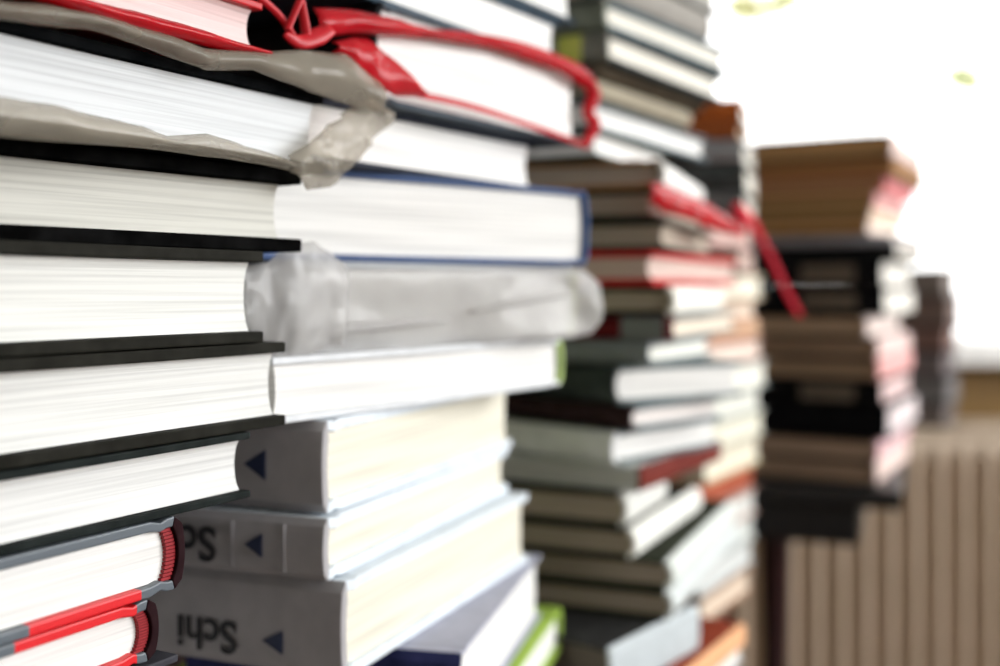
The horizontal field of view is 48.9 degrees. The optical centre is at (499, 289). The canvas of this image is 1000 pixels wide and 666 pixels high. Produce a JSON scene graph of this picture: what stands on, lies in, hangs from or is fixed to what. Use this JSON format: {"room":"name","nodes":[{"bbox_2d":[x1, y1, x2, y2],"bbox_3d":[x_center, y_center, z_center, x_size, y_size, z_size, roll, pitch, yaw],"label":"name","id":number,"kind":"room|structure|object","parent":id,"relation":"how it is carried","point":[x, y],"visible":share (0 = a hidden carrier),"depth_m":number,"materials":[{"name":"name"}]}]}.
{"room":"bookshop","nodes":[
{"label":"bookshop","id":0,"kind":"room"},
{"bbox_3d":[0.000,1.030,-0.125,4.600,0.100,4.150,0,0,0],"label":"floor","id":1,"kind":"structure","parent":0,"visible":0},
{"bbox_2d":[167,606,729,665],"bbox_3d":[-0.226,0.635,0.719,0.580,0.690,1.020,0,0,30],"label":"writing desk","id":2,"kind":"object","parent":1,"relation":"on","point":[725,615],"visible":0.09,"depth_m":1.02,"materials":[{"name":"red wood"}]},
{"bbox_2d":[684,566,751,617],"bbox_3d":[0.154,0.279,1.040,0.130,0.023,0.133,0,0,31],"label":"hardcover book","id":3,"kind":"object","parent":2,"relation":"on","point":[723,596],"visible":0.12,"depth_m":1.00,"materials":[{"name":"paper"}]},
{"bbox_2d":[689,538,753,598],"bbox_3d":[0.155,0.255,1.048,0.130,0.025,0.150,0,0,31],"label":"hardcover book","id":4,"kind":"object","parent":3,"relation":"on","point":[736,560],"visible":0.17,"depth_m":1.02,"materials":[{"name":"paper"}]},
{"bbox_2d":[724,512,755,555],"bbox_3d":[0.157,0.230,1.048,0.130,0.025,0.151,0,0,31],"label":"hardcover book","id":5,"kind":"object","parent":4,"relation":"on","point":[744,526],"visible":0.09,"depth_m":1.06,"materials":[{"name":"paper"}]},
{"bbox_2d":[719,486,756,522],"bbox_3d":[0.158,0.204,1.046,0.130,0.025,0.146,0,0,31],"label":"paperback book","id":6,"kind":"object","parent":5,"relation":"on","point":[741,499],"visible":0.05,"depth_m":1.05,"materials":[{"name":"paper"}]},
{"bbox_2d":[667,466,751,499],"bbox_3d":[0.153,0.180,1.045,0.130,0.023,0.144,0,0,31],"label":"paperback book","id":7,"kind":"object","parent":6,"relation":"on","point":[719,489],"visible":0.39,"depth_m":1.01,"materials":[{"name":"paper"}]},
{"bbox_2d":[668,435,760,484],"bbox_3d":[0.162,0.155,1.048,0.130,0.027,0.150,0,0,31],"label":"paperback book","id":8,"kind":"object","parent":7,"relation":"on","point":[739,456],"visible":0.16,"depth_m":1.00,"materials":[{"name":"paper"}]},
{"bbox_2d":[712,408,764,448],"bbox_3d":[0.166,0.128,1.048,0.130,0.025,0.152,0,0,31],"label":"hardcover book","id":9,"kind":"object","parent":8,"relation":"on","point":[735,430],"visible":0.11,"depth_m":1.02,"materials":[{"name":"paper"}]},
{"bbox_2d":[713,387,761,423],"bbox_3d":[0.164,0.104,1.040,0.130,0.023,0.134,0,0,31],"label":"hardcover book","id":10,"kind":"object","parent":9,"relation":"on","point":[728,407],"visible":0.09,"depth_m":1.01,"materials":[{"name":"paper"}]},
{"bbox_2d":[734,359,767,391],"bbox_3d":[0.170,0.080,1.040,0.130,0.026,0.133,0,0,31],"label":"hardcover book","id":11,"kind":"object","parent":10,"relation":"on","point":[748,375],"visible":0.09,"depth_m":1.03,"materials":[{"name":"paper"}]},
{"bbox_2d":[703,338,762,360],"bbox_3d":[0.164,0.057,1.050,0.130,0.019,0.157,0,0,31],"label":"paperback book","id":12,"kind":"object","parent":11,"relation":"on","point":[747,348],"visible":0.2,"depth_m":1.02,"materials":[{"name":"paper"}]},
{"bbox_2d":[706,319,759,342],"bbox_3d":[0.160,0.038,1.059,0.130,0.019,0.175,0,0,31],"label":"paperback book","id":13,"kind":"object","parent":12,"relation":"on","point":[744,328],"visible":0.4,"depth_m":1.05,"materials":[{"name":"paper"}]},
{"bbox_2d":[714,299,756,320],"bbox_3d":[0.158,0.019,1.046,0.130,0.020,0.146,0,0,31],"label":"paperback book","id":14,"kind":"object","parent":13,"relation":"on","point":[743,308],"visible":0.11,"depth_m":1.04,"materials":[{"name":"paper"}]},
{"bbox_2d":[709,274,763,299],"bbox_3d":[0.166,-0.003,1.035,0.130,0.023,0.120,0,0,31],"label":"paperback book","id":15,"kind":"object","parent":14,"relation":"on","point":[747,286],"visible":0.12,"depth_m":1.01,"materials":[{"name":"paper"}]},
{"bbox_2d":[708,247,756,274],"bbox_3d":[0.172,-0.026,1.046,0.130,0.023,0.161,0,0,18],"label":"hardcover book","id":16,"kind":"object","parent":15,"relation":"on","point":[743,256],"visible":0.19,"depth_m":0.96,"materials":[{"name":"paper"}]},
{"bbox_2d":[699,222,753,250],"bbox_3d":[0.156,-0.050,1.038,0.130,0.025,0.128,0,0,31],"label":"paperback book","id":17,"kind":"object","parent":16,"relation":"on","point":[721,239],"visible":0.04,"depth_m":1.00,"materials":[{"name":"paper"}]},
{"bbox_2d":[703,191,756,222],"bbox_3d":[0.170,-0.074,1.036,0.130,0.023,0.139,0,0,18],"label":"hardcover book","id":18,"kind":"object","parent":17,"relation":"on","point":[722,202],"visible":0.2,"depth_m":0.96,"materials":[{"name":"fabric"}]},
{"bbox_2d":[669,163,757,201],"bbox_3d":[0.171,-0.098,1.037,0.130,0.024,0.141,0,0,18],"label":"hardcover book","id":19,"kind":"object","parent":18,"relation":"on","point":[737,176],"visible":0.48,"depth_m":0.96,"materials":[{"name":"fabric"}]},
{"bbox_2d":[666,139,755,175],"bbox_3d":[0.169,-0.121,1.036,0.130,0.020,0.138,0,0,18],"label":"hardcover book","id":20,"kind":"object","parent":19,"relation":"on","point":[715,151],"visible":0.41,"depth_m":0.96,"materials":[{"name":"fabric"}]},
{"bbox_2d":[678,120,748,142],"bbox_3d":[0.160,-0.139,1.022,0.130,0.016,0.108,0,0,18],"label":"paperback book","id":21,"kind":"object","parent":20,"relation":"on","point":[716,130],"visible":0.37,"depth_m":0.96,"materials":[{"name":"paper"}]},
{"bbox_2d":[690,99,750,134],"bbox_3d":[0.162,-0.157,1.018,0.130,0.019,0.100,0,0,18],"label":"paperback book","id":22,"kind":"object","parent":21,"relation":"on","point":[730,109],"visible":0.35,"depth_m":0.96,"materials":[{"name":"paper"}]},
{"bbox_2d":[730,203,801,316],"bbox_3d":[0.232,-0.024,0.950,0.094,0.098,0.009,0,0,-40],"label":"strap","id":23,"kind":"object","parent":18,"relation":"hanging from","point":[741,213],"visible":1,"depth_m":0.95,"materials":[{"name":"fabric"}]},
{"bbox_2d":[721,627,745,665],"bbox_3d":[0.085,0.276,0.817,0.150,0.028,0.170,0,0,29],"label":"hardcover book","id":24,"kind":"object","parent":2,"relation":"on","point":[734,660],"visible":0.12,"depth_m":0.84,"materials":[{"name":"paper"}]},
{"bbox_2d":[668,616,745,665],"bbox_3d":[0.084,0.252,0.790,0.150,0.017,0.121,0,0,31],"label":"hardcover book","id":25,"kind":"object","parent":24,"relation":"on","point":[719,639],"visible":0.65,"depth_m":0.77,"materials":[{"name":"paper"}]},
{"bbox_2d":[550,603,698,665],"bbox_3d":[0.041,0.227,0.741,0.150,0.031,0.114,0,0,37],"label":"hardcover book","id":26,"kind":"object","parent":25,"relation":"on","point":[586,638],"visible":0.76,"depth_m":0.69,"materials":[{"name":"paper"}]},
{"bbox_2d":[535,522,738,619],"bbox_3d":[0.071,0.202,0.842,0.180,0.019,0.233,0,0,22],"label":"hardcover book","id":27,"kind":"object","parent":26,"relation":"on","point":[564,594],"visible":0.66,"depth_m":0.72,"materials":[{"name":"paper"}]},
{"bbox_2d":[521,498,735,590],"bbox_3d":[0.069,0.182,0.836,0.180,0.019,0.219,0,0,22],"label":"hardcover book","id":28,"kind":"object","parent":27,"relation":"on","point":[665,561],"visible":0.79,"depth_m":0.73,"materials":[{"name":"paper"}]},
{"bbox_2d":[520,484,701,559],"bbox_3d":[0.049,0.163,0.809,0.160,0.020,0.168,0,0,24],"label":"hardcover book","id":29,"kind":"object","parent":28,"relation":"on","point":[627,541],"visible":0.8,"depth_m":0.73,"materials":[{"name":"paper"}]},
{"bbox_2d":[501,479,666,527],"bbox_3d":[0.028,0.141,0.775,0.160,0.022,0.093,0,0,24],"label":"hardcover book","id":30,"kind":"object","parent":29,"relation":"on","point":[546,501],"visible":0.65,"depth_m":0.72,"materials":[{"name":"paper"}]},
{"bbox_2d":[501,439,721,491],"bbox_3d":[0.060,0.121,0.806,0.160,0.016,0.152,0,0,31],"label":"hardcover book","id":31,"kind":"object","parent":30,"relation":"on","point":[638,476],"visible":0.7,"depth_m":0.73,"materials":[{"name":"paper"}]},
{"bbox_2d":[504,415,719,464],"bbox_3d":[0.064,0.102,0.794,0.140,0.022,0.127,0,0,43],"label":"hardcover book","id":32,"kind":"object","parent":31,"relation":"on","point":[614,446],"visible":0.6,"depth_m":0.74,"materials":[{"name":"paper"}]},
{"bbox_2d":[504,391,721,430],"bbox_3d":[0.071,0.082,0.785,0.101,0.016,0.140,0,0,-44],"label":"hardcover book","id":33,"kind":"object","parent":32,"relation":"on","point":[627,416],"visible":0.62,"depth_m":0.74,"materials":[{"name":"fabric"}]},
{"bbox_2d":[523,358,742,404],"bbox_3d":[0.082,0.061,0.790,0.115,0.025,0.140,0,0,-33],"label":"hardcover book","id":34,"kind":"object","parent":33,"relation":"on","point":[699,378],"visible":0.54,"depth_m":0.73,"materials":[{"name":"fabric"}]},
{"bbox_2d":[559,335,711,364],"bbox_3d":[0.060,0.041,0.789,0.150,0.016,0.119,0,0,31],"label":"hardcover book","id":35,"kind":"object","parent":34,"relation":"on","point":[605,351],"visible":0.52,"depth_m":0.72,"materials":[{"name":"paper"}]},
{"bbox_2d":[571,311,735,339],"bbox_3d":[0.075,0.025,0.818,0.160,0.016,0.187,0,0,24],"label":"hardcover book","id":36,"kind":"object","parent":35,"relation":"on","point":[689,325],"visible":0.49,"depth_m":0.72,"materials":[{"name":"paper"}]},
{"bbox_2d":[576,286,723,315],"bbox_3d":[0.067,0.007,0.825,0.170,0.019,0.203,0,0,20],"label":"hardcover book","id":37,"kind":"object","parent":36,"relation":"on","point":[590,300],"visible":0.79,"depth_m":0.72,"materials":[{"name":"paper"}]},
{"bbox_2d":[558,251,735,285],"bbox_3d":[0.079,-0.014,0.839,0.150,0.022,0.237,0,0,25],"label":"hardcover book","id":38,"kind":"object","parent":37,"relation":"on","point":[606,268],"visible":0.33,"depth_m":0.72,"materials":[{"name":"paper"}]},
{"bbox_2d":[589,220,714,257],"bbox_3d":[0.059,-0.035,0.818,0.170,0.019,0.189,0,0,20],"label":"hardcover book","id":39,"kind":"object","parent":38,"relation":"on","point":[668,236],"visible":0.28,"depth_m":0.72,"materials":[{"name":"paper"}]},
{"bbox_2d":[585,189,705,230],"bbox_3d":[0.052,-0.055,0.821,0.170,0.019,0.196,0,0,20],"label":"hardcover book","id":40,"kind":"object","parent":39,"relation":"on","point":[632,204],"visible":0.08,"depth_m":0.71,"materials":[{"name":"paper"}]},
{"bbox_2d":[525,159,703,199],"bbox_3d":[0.053,-0.074,0.817,0.170,0.019,0.191,0,0,18],"label":"hardcover book","id":41,"kind":"object","parent":40,"relation":"on","point":[619,174],"visible":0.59,"depth_m":0.72,"materials":[{"name":"paper"}]},
{"bbox_2d":[525,130,667,163],"bbox_3d":[0.028,-0.093,0.796,0.150,0.018,0.139,0,0,27],"label":"hardcover book","id":42,"kind":"object","parent":41,"relation":"on","point":[606,146],"visible":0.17,"depth_m":0.72,"materials":[{"name":"paper"}]},
{"bbox_2d":[571,99,707,163],"bbox_3d":[0.048,-0.112,0.830,0.150,0.019,0.213,0,0,31],"label":"hardcover book","id":43,"kind":"object","parent":42,"relation":"on","point":[681,146],"visible":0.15,"depth_m":0.79,"materials":[{"name":"paper"}]},
{"bbox_2d":[571,80,690,128],"bbox_3d":[0.040,-0.129,0.805,0.150,0.013,0.154,0,0,32],"label":"hardcover book","id":44,"kind":"object","parent":43,"relation":"on","point":[611,95],"visible":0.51,"depth_m":0.75,"materials":[{"name":"paper"}]},
{"bbox_2d":[582,63,702,114],"bbox_3d":[0.047,-0.141,0.815,0.150,0.009,0.177,0,0,32],"label":"hardcover book","id":45,"kind":"object","parent":44,"relation":"on","point":[600,73],"visible":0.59,"depth_m":0.76,"materials":[{"name":"fabric"}]},
{"bbox_2d":[551,30,721,105],"bbox_3d":[0.058,-0.156,0.822,0.150,0.021,0.194,0,0,33],"label":"hardcover book","id":46,"kind":"object","parent":45,"relation":"on","point":[619,53],"visible":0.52,"depth_m":0.75,"materials":[{"name":"paper"}]},
{"bbox_2d":[551,0,727,75],"bbox_3d":[0.061,-0.177,0.821,0.150,0.019,0.190,0,0,36],"label":"hardcover book","id":47,"kind":"object","parent":46,"relation":"on","point":[604,15],"visible":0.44,"depth_m":0.75,"materials":[{"name":"paper"}]},
{"bbox_2d":[566,0,710,40],"bbox_3d":[0.052,-0.198,0.808,0.150,0.023,0.158,0,0,36],"label":"hardcover book","id":48,"kind":"object","parent":47,"relation":"on","point":[677,14],"visible":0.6,"depth_m":0.78,"materials":[{"name":"paper"}]},
{"bbox_2d":[648,183,745,237],"bbox_3d":[0.136,-0.052,0.740,0.006,0.027,0.178,0,0,30],"label":"strap","id":49,"kind":"object","parent":41,"relation":"hanging from","point":[670,200],"visible":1,"depth_m":0.72,"materials":[{"name":"red fabric"}]},
{"bbox_3d":[-0.240,0.262,0.326,0.190,0.055,0.210,0,0,29],"label":"hardcover book","id":50,"kind":"object","parent":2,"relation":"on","visible":0},
{"bbox_3d":[-0.239,0.206,0.324,0.190,0.055,0.210,0,0,29],"label":"hardcover book","id":51,"kind":"object","parent":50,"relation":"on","visible":0},
{"bbox_2d":[130,650,177,665],"bbox_3d":[-0.242,0.150,0.325,0.190,0.055,0.210,0,0,29],"label":"hardcover book","id":52,"kind":"object","parent":51,"relation":"on","point":[159,658],"visible":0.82,"depth_m":0.37,"materials":[{"name":"fabric"}]},
{"bbox_2d":[0,599,158,665],"bbox_3d":[-0.244,0.112,0.323,0.190,0.020,0.200,0,0,28],"label":"hardcover book","id":53,"kind":"object","parent":52,"relation":"on","point":[126,635],"visible":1,"depth_m":0.35,"materials":[{"name":"paper"}]},
{"bbox_2d":[0,516,184,645],"bbox_3d":[-0.238,0.089,0.333,0.190,0.025,0.200,0,0,28],"label":"hardcover book","id":54,"kind":"object","parent":53,"relation":"on","point":[51,586],"visible":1,"depth_m":0.34,"materials":[{"name":"paper"}]},
{"bbox_2d":[0,431,249,555],"bbox_3d":[-0.228,0.064,0.354,0.190,0.024,0.220,0,0,29],"label":"hardcover book","id":55,"kind":"object","parent":54,"relation":"on","point":[43,504],"visible":0.84,"depth_m":0.35,"materials":[{"name":"paper"}]},
{"bbox_2d":[0,341,284,469],"bbox_3d":[-0.224,0.036,0.363,0.190,0.032,0.240,0,0,30],"label":"hardcover book","id":56,"kind":"object","parent":55,"relation":"on","point":[56,407],"visible":0.93,"depth_m":0.36,"materials":[{"name":"paper"}]},
{"bbox_2d":[0,240,262,357],"bbox_3d":[-0.227,0.003,0.357,0.190,0.034,0.230,0,0,30],"label":"hardcover book","id":57,"kind":"object","parent":56,"relation":"on","point":[56,297],"visible":1,"depth_m":0.36,"materials":[{"name":"paper"}]},
{"bbox_2d":[0,136,300,252],"bbox_3d":[-0.223,-0.030,0.389,0.190,0.031,0.235,0,0,36],"label":"hardcover book","id":58,"kind":"object","parent":57,"relation":"on","point":[50,191],"visible":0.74,"depth_m":0.37,"materials":[{"name":"paper"}]},
{"bbox_2d":[0,17,322,174],"bbox_3d":[-0.209,-0.062,0.390,0.190,0.032,0.225,0,0,30],"label":"hardcover book","id":59,"kind":"object","parent":58,"relation":"on","point":[56,86],"visible":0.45,"depth_m":0.36,"materials":[{"name":"paper"}]},
{"bbox_2d":[0,0,261,64],"bbox_3d":[-0.220,-0.097,0.370,0.190,0.020,0.200,0,0,30],"label":"hardcover book","id":60,"kind":"object","parent":59,"relation":"on","point":[228,19],"visible":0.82,"depth_m":0.38,"materials":[{"name":"paper"}]},
{"bbox_2d":[38,0,272,56],"bbox_3d":[-0.114,-0.087,0.353,0.006,0.006,0.118,0,0,30],"label":"ribbon","id":61,"kind":"object","parent":60,"relation":"attached to","point":[151,24],"visible":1,"depth_m":0.36,"materials":[{"name":"red fabric"}]},
{"bbox_2d":[258,0,334,49],"bbox_3d":[-0.079,-0.104,0.427,0.033,0.022,0.005,0,0,-39],"label":"ribbon","id":62,"kind":"object","parent":60,"relation":"attached to","point":[319,35],"visible":1,"depth_m":0.43,"materials":[{"name":"fabric"}]},
{"bbox_3d":[-0.081,0.273,0.594,0.180,0.034,0.200,0,0,15],"label":"hardcover book","id":63,"kind":"object","parent":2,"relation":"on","visible":0},
{"bbox_3d":[-0.081,0.239,0.594,0.180,0.034,0.200,0,0,15],"label":"hardcover book","id":64,"kind":"object","parent":63,"relation":"on","visible":0},
{"bbox_2d":[180,605,561,665],"bbox_3d":[-0.069,0.208,0.606,0.170,0.026,0.195,0,0,15],"label":"hardcover book","id":65,"kind":"object","parent":64,"relation":"on","point":[540,647],"visible":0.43,"depth_m":0.64,"materials":[{"name":"fabric"}]},
{"bbox_2d":[186,553,540,665],"bbox_3d":[-0.060,0.176,0.579,0.130,0.037,0.186,0,0,13],"label":"hardcover book","id":66,"kind":"object","parent":65,"relation":"on","point":[489,628],"visible":0.41,"depth_m":0.53,"materials":[{"name":"paper"}]},
{"bbox_2d":[146,491,527,665],"bbox_3d":[-0.117,0.137,0.573,0.200,0.040,0.213,0,0,22],"label":"hardcover book","id":67,"kind":"object","parent":66,"relation":"on","point":[356,617],"visible":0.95,"depth_m":0.47,"materials":[{"name":"paper"}]},
{"bbox_2d":[171,448,507,580],"bbox_3d":[-0.127,0.104,0.571,0.200,0.025,0.216,0,0,20],"label":"hardcover book","id":68,"kind":"object","parent":67,"relation":"on","point":[287,543],"visible":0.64,"depth_m":0.46,"materials":[{"name":"paper"}]},
{"bbox_2d":[221,393,511,513],"bbox_3d":[-0.125,0.072,0.578,0.200,0.038,0.211,0,0,22],"label":"hardcover book","id":69,"kind":"object","parent":68,"relation":"on","point":[322,465],"visible":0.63,"depth_m":0.48,"materials":[{"name":"paper"}]},
{"bbox_2d":[268,338,562,422],"bbox_3d":[-0.097,0.040,0.567,0.170,0.026,0.220,0,0,34],"label":"hardcover book","id":70,"kind":"object","parent":69,"relation":"on","point":[303,385],"visible":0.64,"depth_m":0.50,"materials":[{"name":"paper"}]},
{"bbox_2d":[244,261,575,349],"bbox_3d":[-0.082,0.007,0.599,0.180,0.039,0.170,0,0,-44],"label":"hardcover book","id":71,"kind":"object","parent":70,"relation":"on","point":[357,304],"visible":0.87,"depth_m":0.52,"materials":[{"name":"plastic"}]},
{"bbox_2d":[257,270,591,347],"bbox_3d":[-0.028,0.005,0.516,0.026,0.051,0.232,0,0,41],"label":"plastic bag","id":72,"kind":"object","parent":71,"relation":"attached to","point":[305,317],"visible":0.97,"depth_m":0.47,"materials":[{"name":"clear plastic"}]},
{"bbox_2d":[263,169,588,265],"bbox_3d":[-0.087,-0.034,0.594,0.212,0.041,0.170,0,0,-41],"label":"hardcover book","id":73,"kind":"object","parent":71,"relation":"on","point":[336,215],"visible":0.7,"depth_m":0.53,"materials":[{"name":"paper"}]},
{"bbox_2d":[309,98,535,185],"bbox_3d":[-0.100,-0.068,0.584,0.170,0.028,0.178,0,0,34],"label":"hardcover book","id":74,"kind":"object","parent":73,"relation":"on","point":[342,135],"visible":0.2,"depth_m":0.52,"materials":[{"name":"paper"}]},
{"bbox_2d":[199,1,576,149],"bbox_3d":[-0.075,-0.105,0.603,0.170,0.045,0.180,0,0,34],"label":"hardcover book","id":75,"kind":"object","parent":74,"relation":"on","point":[497,80],"visible":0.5,"depth_m":0.53,"materials":[{"name":"paper"}]},
{"bbox_2d":[247,0,559,51],"bbox_3d":[-0.091,-0.141,0.591,0.170,0.026,0.200,0,0,32],"label":"hardcover book","id":76,"kind":"object","parent":75,"relation":"on","point":[508,19],"visible":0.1,"depth_m":0.56,"materials":[{"name":"paper"}]},
{"bbox_2d":[509,0,574,27],"bbox_3d":[-0.082,-0.175,0.603,0.170,0.042,0.200,0,0,33],"label":"hardcover book","id":77,"kind":"object","parent":76,"relation":"on","point":[554,9],"visible":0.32,"depth_m":0.62,"materials":[{"name":"paper"}]},
{"bbox_2d":[313,7,601,149],"bbox_3d":[-0.006,-0.104,0.536,0.013,0.049,0.232,0,0,34],"label":"ribbon","id":78,"kind":"object","parent":75,"relation":"attached to","point":[376,68],"visible":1,"depth_m":0.49,"materials":[{"name":"red fabric"}]},
{"bbox_2d":[748,462,904,665],"bbox_3d":[0.323,0.592,1.313,0.300,0.772,0.300,0,0,21],"label":"pedestal table","id":79,"kind":"object","parent":1,"relation":"on","point":[788,510],"visible":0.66,"depth_m":1.17,"materials":[{"name":"black paint"}]},
{"bbox_2d":[751,442,907,484],"bbox_3d":[0.374,0.193,1.271,0.155,0.024,0.191,0,0,29],"label":"hardcover book","id":80,"kind":"object","parent":79,"relation":"on","point":[816,469],"visible":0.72,"depth_m":1.19,"materials":[{"name":"paper"}]},
{"bbox_2d":[756,427,910,462],"bbox_3d":[0.378,0.170,1.276,0.155,0.023,0.201,0,0,29],"label":"hardcover book","id":81,"kind":"object","parent":80,"relation":"on","point":[808,446],"visible":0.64,"depth_m":1.19,"materials":[{"name":"fabric"}]},
{"bbox_2d":[757,391,919,439],"bbox_3d":[0.389,0.140,1.279,0.155,0.035,0.208,0,0,29],"label":"hardcover book","id":82,"kind":"object","parent":81,"relation":"on","point":[885,422],"visible":0.54,"depth_m":1.19,"materials":[{"name":"fabric"}]},
{"bbox_2d":[757,371,911,406],"bbox_3d":[0.378,0.110,1.270,0.155,0.026,0.189,0,0,29],"label":"hardcover book","id":83,"kind":"object","parent":82,"relation":"on","point":[883,392],"visible":0.62,"depth_m":1.19,"materials":[{"name":"fabric"}]},
{"bbox_2d":[756,350,911,381],"bbox_3d":[0.381,0.084,1.278,0.155,0.024,0.208,0,0,29],"label":"hardcover book","id":84,"kind":"object","parent":83,"relation":"on","point":[820,368],"visible":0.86,"depth_m":1.19,"materials":[{"name":"paper"}]},
{"bbox_2d":[753,332,910,358],"bbox_3d":[0.378,0.061,1.276,0.155,0.022,0.202,0,0,29],"label":"hardcover book","id":85,"kind":"object","parent":84,"relation":"on","point":[878,346],"visible":0.86,"depth_m":1.19,"materials":[{"name":"paper"}]},
{"bbox_2d":[753,314,898,337],"bbox_3d":[0.364,0.039,1.271,0.155,0.023,0.190,0,0,29],"label":"hardcover book","id":86,"kind":"object","parent":85,"relation":"on","point":[847,326],"visible":0.72,"depth_m":1.19,"materials":[{"name":"paper"}]},
{"bbox_2d":[752,288,916,315],"bbox_3d":[0.386,0.013,1.280,0.155,0.029,0.212,0,0,29],"label":"hardcover book","id":87,"kind":"object","parent":86,"relation":"on","point":[810,301],"visible":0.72,"depth_m":1.19,"materials":[{"name":"fabric"}]},
{"bbox_2d":[753,260,912,287],"bbox_3d":[0.380,-0.017,1.273,0.155,0.030,0.195,0,0,29],"label":"hardcover book","id":88,"kind":"object","parent":87,"relation":"on","point":[809,273],"visible":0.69,"depth_m":1.18,"materials":[{"name":"fabric"}]},
{"bbox_2d":[752,245,924,262],"bbox_3d":[0.395,-0.040,1.273,0.155,0.015,0.195,0,0,29],"label":"hardcover book","id":89,"kind":"object","parent":88,"relation":"on","point":[899,253],"visible":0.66,"depth_m":1.19,"materials":[{"name":"paper"}]},
{"bbox_2d":[749,234,923,249],"bbox_3d":[0.395,-0.054,1.280,0.155,0.011,0.211,0,0,29],"label":"hardcover book","id":90,"kind":"object","parent":89,"relation":"on","point":[858,239],"visible":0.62,"depth_m":1.19,"materials":[{"name":"paper"}]},
{"bbox_2d":[749,220,899,236],"bbox_3d":[0.365,-0.067,1.271,0.155,0.014,0.190,0,0,29],"label":"paperback book","id":91,"kind":"object","parent":90,"relation":"on","point":[835,227],"visible":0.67,"depth_m":1.18,"materials":[{"name":"paper"}]},
{"bbox_2d":[754,207,904,227],"bbox_3d":[0.371,-0.081,1.276,0.155,0.013,0.203,0,0,29],"label":"paperback book","id":92,"kind":"object","parent":91,"relation":"on","point":[844,213],"visible":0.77,"depth_m":1.19,"materials":[{"name":"paper"}]},
{"bbox_2d":[754,192,908,216],"bbox_3d":[0.376,-0.096,1.278,0.155,0.015,0.207,0,0,29],"label":"paperback book","id":93,"kind":"object","parent":92,"relation":"on","point":[874,200],"visible":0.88,"depth_m":1.19,"materials":[{"name":"paper"}]},
{"bbox_2d":[755,177,914,203],"bbox_3d":[0.382,-0.111,1.270,0.155,0.015,0.188,0,0,29],"label":"paperback book","id":94,"kind":"object","parent":93,"relation":"on","point":[885,187],"visible":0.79,"depth_m":1.19,"materials":[{"name":"paper"}]},
{"bbox_2d":[753,156,926,191],"bbox_3d":[0.398,-0.129,1.279,0.155,0.020,0.209,0,0,29],"label":"paperback book","id":95,"kind":"object","parent":94,"relation":"on","point":[894,169],"visible":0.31,"depth_m":1.19,"materials":[{"name":"paper"}]},
{"bbox_2d":[748,133,922,171],"bbox_3d":[0.392,-0.152,1.275,0.155,0.025,0.200,0,0,29],"label":"paperback book","id":96,"kind":"object","parent":95,"relation":"on","point":[887,144],"visible":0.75,"depth_m":1.19,"materials":[{"name":"paper"}]},
{"bbox_2d":[729,420,999,665],"bbox_3d":[0.920,0.596,1.737,1.400,0.768,0.130,0,0,0],"label":"radiator","id":97,"kind":"object","parent":1,"relation":"on","point":[920,586],"visible":0.41,"depth_m":1.68,"materials":[{"name":"metal"}]},
{"bbox_2d":[911,400,958,427],"bbox_3d":[0.651,0.193,1.775,0.150,0.036,0.120,0,0,31],"label":"hardcover book","id":98,"kind":"object","parent":97,"relation":"on","point":[939,415],"visible":0.14,"depth_m":1.70,"materials":[{"name":"fabric"}]},
{"bbox_2d":[908,373,960,403],"bbox_3d":[0.655,0.155,1.775,0.150,0.039,0.120,0,0,31],"label":"hardcover book","id":99,"kind":"object","parent":98,"relation":"on","point":[931,389],"visible":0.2,"depth_m":1.71,"materials":[{"name":"fabric"}]},
{"bbox_2d":[906,349,957,377],"bbox_3d":[0.649,0.115,1.775,0.150,0.039,0.120,0,0,31],"label":"hardcover book","id":100,"kind":"object","parent":99,"relation":"on","point":[924,363],"visible":0.22,"depth_m":1.70,"materials":[{"name":"paper"}]},
{"bbox_2d":[897,326,959,351],"bbox_3d":[0.652,0.076,1.775,0.150,0.038,0.120,0,0,31],"label":"hardcover book","id":101,"kind":"object","parent":100,"relation":"on","point":[932,339],"visible":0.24,"depth_m":1.71,"materials":[{"name":"paper"}]},
{"bbox_2d":[898,297,962,326],"bbox_3d":[0.658,0.034,1.775,0.150,0.046,0.120,0,0,31],"label":"hardcover book","id":102,"kind":"object","parent":101,"relation":"on","point":[931,311],"visible":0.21,"depth_m":1.71,"materials":[{"name":"fabric"}]},
{"bbox_2d":[886,268,958,296],"bbox_3d":[0.651,-0.011,1.775,0.150,0.044,0.120,0,0,31],"label":"hardcover book","id":103,"kind":"object","parent":102,"relation":"on","point":[928,282],"visible":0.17,"depth_m":1.71,"materials":[{"name":"fabric"}]},
{"bbox_3d":[0.075,-0.320,2.075,4.750,2.600,0.250,0,0,0],"label":"wall","id":104,"kind":"structure","parent":0,"visible":0},
{"bbox_2d":[954,366,999,419],"bbox_3d":[1.195,0.546,1.940,2.190,0.828,0.020,0,0,0],"label":"trim","id":105,"kind":"structure","parent":104,"relation":"attached to","point":[978,386],"depth_m":1.93,"materials":[{"name":"brown wood"}]},
{"bbox_2d":[954,334,999,365],"bbox_3d":[1.075,-0.592,1.990,2.010,1.455,0.280,0,0,0],"label":"window","id":106,"kind":"structure","parent":104,"relation":"in","point":[975,349],"depth_m":1.85,"materials":[{"name":"white paint"}]},
{"label":"outside","id":107,"kind":"structure","parent":0,"visible":0},
{"bbox_3d":[4.000,2.530,13.300,20.000,0.100,21.400,0,0,0],"label":"ground","id":108,"kind":"structure","parent":107,"visible":0},
{"bbox_2d":[723,0,987,166],"bbox_3d":[1.546,0.334,5.200,2.218,4.304,0.260,0,0,0],"label":"tree","id":109,"kind":"object","parent":108,"relation":"on","point":[962,75],"visible":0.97,"depth_m":5.19,"materials":[{"name":"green plant"}]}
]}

